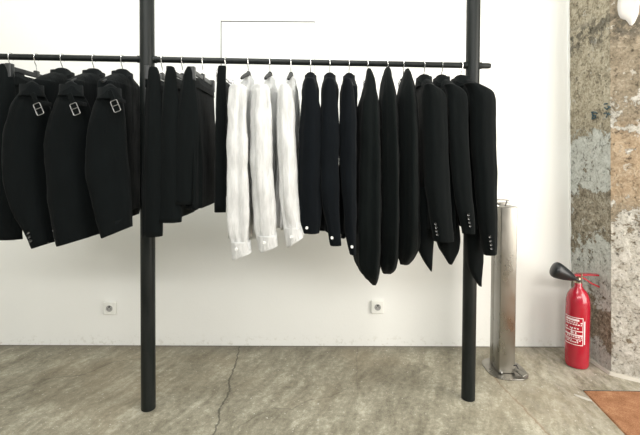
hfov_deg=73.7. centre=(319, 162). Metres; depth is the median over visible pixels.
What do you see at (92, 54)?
clothes hanger
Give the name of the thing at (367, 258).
jacket
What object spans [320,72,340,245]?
shirt
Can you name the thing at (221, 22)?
trim
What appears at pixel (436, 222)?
jacket
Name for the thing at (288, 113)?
shirt
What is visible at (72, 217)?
jacket
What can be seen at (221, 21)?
trim
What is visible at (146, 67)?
clothes hanger
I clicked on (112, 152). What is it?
jacket
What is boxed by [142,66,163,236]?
skirt
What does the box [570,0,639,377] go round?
wall column
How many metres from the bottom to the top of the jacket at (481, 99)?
1.036 m
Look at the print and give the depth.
2.49 m
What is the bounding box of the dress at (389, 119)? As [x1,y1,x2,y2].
[379,67,399,273]
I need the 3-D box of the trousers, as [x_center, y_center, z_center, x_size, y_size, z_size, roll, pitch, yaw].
[-0.452,-0.110,2.073,0.055,0.660,0.328,0,1,0]
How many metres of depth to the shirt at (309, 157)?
1.89 m
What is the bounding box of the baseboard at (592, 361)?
[590,357,639,382]
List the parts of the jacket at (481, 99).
panel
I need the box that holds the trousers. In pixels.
[214,65,229,212]
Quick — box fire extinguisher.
[549,262,599,368]
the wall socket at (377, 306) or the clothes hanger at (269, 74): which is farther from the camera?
the wall socket at (377, 306)
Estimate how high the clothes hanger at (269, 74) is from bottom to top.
0.141 m
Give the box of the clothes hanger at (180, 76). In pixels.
[166,56,183,79]
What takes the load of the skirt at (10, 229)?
hanging from the clothes hanger at (10, 67)
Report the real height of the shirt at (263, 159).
0.826 m
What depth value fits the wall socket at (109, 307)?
2.74 m
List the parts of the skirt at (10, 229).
panel, panel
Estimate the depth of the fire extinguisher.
2.49 m
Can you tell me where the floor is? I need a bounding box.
[0,345,639,434]
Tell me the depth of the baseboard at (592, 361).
2.42 m
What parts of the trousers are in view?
panel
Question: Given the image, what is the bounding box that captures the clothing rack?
[0,0,490,411]
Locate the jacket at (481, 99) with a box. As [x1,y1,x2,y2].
[451,75,497,286]
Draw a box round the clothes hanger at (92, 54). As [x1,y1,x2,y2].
[70,54,94,81]
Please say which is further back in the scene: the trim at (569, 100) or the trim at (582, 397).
the trim at (569, 100)
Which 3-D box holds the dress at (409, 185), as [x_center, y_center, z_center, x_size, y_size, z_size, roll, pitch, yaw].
[0.424,0.020,2.065,0.117,0.944,0.298,0,1,0]
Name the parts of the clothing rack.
post, rail, post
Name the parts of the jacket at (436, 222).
panel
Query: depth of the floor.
2.23 m
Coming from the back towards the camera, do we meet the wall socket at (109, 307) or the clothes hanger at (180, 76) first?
the wall socket at (109, 307)
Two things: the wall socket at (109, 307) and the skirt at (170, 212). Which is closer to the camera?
the skirt at (170, 212)
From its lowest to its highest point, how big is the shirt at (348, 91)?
0.855 m
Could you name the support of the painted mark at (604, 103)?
attached to the wall column
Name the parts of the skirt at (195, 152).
panel, panel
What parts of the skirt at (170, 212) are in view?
panel, panel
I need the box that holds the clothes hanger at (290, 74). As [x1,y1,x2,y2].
[287,58,293,79]
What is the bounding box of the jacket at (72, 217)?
[43,68,104,246]
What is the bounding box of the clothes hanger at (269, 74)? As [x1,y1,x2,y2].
[264,58,271,79]
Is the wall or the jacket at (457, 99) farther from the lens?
the wall
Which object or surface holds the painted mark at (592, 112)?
attached to the wall column
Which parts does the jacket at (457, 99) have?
panel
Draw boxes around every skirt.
[0,63,32,239]
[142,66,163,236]
[159,66,197,222]
[175,66,214,209]
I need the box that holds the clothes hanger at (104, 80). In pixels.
[101,55,123,82]
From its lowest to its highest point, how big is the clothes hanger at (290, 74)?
0.141 m
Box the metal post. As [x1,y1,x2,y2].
[482,199,527,380]
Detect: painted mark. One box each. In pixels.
[591,111,597,119]
[603,103,610,117]
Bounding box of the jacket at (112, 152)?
[85,69,139,237]
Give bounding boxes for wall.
[0,0,569,346]
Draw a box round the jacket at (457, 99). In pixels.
[433,74,474,264]
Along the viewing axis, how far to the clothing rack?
2.06 m
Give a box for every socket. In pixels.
[103,301,116,314]
[371,300,383,312]
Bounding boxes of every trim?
[221,21,314,21]
[221,22,221,64]
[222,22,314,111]
[568,0,571,288]
[574,394,591,400]
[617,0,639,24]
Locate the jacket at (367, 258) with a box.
[353,68,381,284]
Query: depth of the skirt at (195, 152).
1.89 m
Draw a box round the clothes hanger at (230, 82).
[216,57,233,84]
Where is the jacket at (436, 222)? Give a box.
[415,74,453,271]
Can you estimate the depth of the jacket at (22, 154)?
1.79 m
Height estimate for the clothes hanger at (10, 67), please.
0.147 m
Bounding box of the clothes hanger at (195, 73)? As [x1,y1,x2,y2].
[190,56,214,91]
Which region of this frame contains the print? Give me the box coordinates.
[566,319,582,342]
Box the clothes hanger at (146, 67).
[144,55,164,80]
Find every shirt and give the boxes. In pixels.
[226,76,255,260]
[249,76,277,252]
[275,76,303,247]
[298,72,321,233]
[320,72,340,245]
[339,73,357,255]
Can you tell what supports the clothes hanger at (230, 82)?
hanging from the clothing rack
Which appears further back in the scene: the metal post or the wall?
the wall
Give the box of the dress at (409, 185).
[397,68,420,264]
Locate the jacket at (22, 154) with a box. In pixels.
[1,68,74,248]
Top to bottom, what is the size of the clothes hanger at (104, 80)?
0.165 m
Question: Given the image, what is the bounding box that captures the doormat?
[583,390,639,434]
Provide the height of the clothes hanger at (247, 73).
0.141 m
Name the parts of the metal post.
plate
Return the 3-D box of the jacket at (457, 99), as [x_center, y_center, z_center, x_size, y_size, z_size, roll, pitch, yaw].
[0.609,0.022,2.142,0.153,0.928,0.478,0,1,-10]
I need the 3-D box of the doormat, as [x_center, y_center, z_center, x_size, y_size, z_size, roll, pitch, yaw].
[1.759,1.221,1.625,0.950,0.006,1.276,0,1,0]
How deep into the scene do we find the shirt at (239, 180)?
1.88 m
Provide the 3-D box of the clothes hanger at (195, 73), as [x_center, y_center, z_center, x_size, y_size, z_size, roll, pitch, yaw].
[-0.566,-0.442,2.066,0.026,0.147,0.381,0,1,0]
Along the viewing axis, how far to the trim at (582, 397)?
2.20 m
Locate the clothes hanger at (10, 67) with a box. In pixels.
[5,53,40,77]
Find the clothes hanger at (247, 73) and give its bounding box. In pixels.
[240,57,251,79]

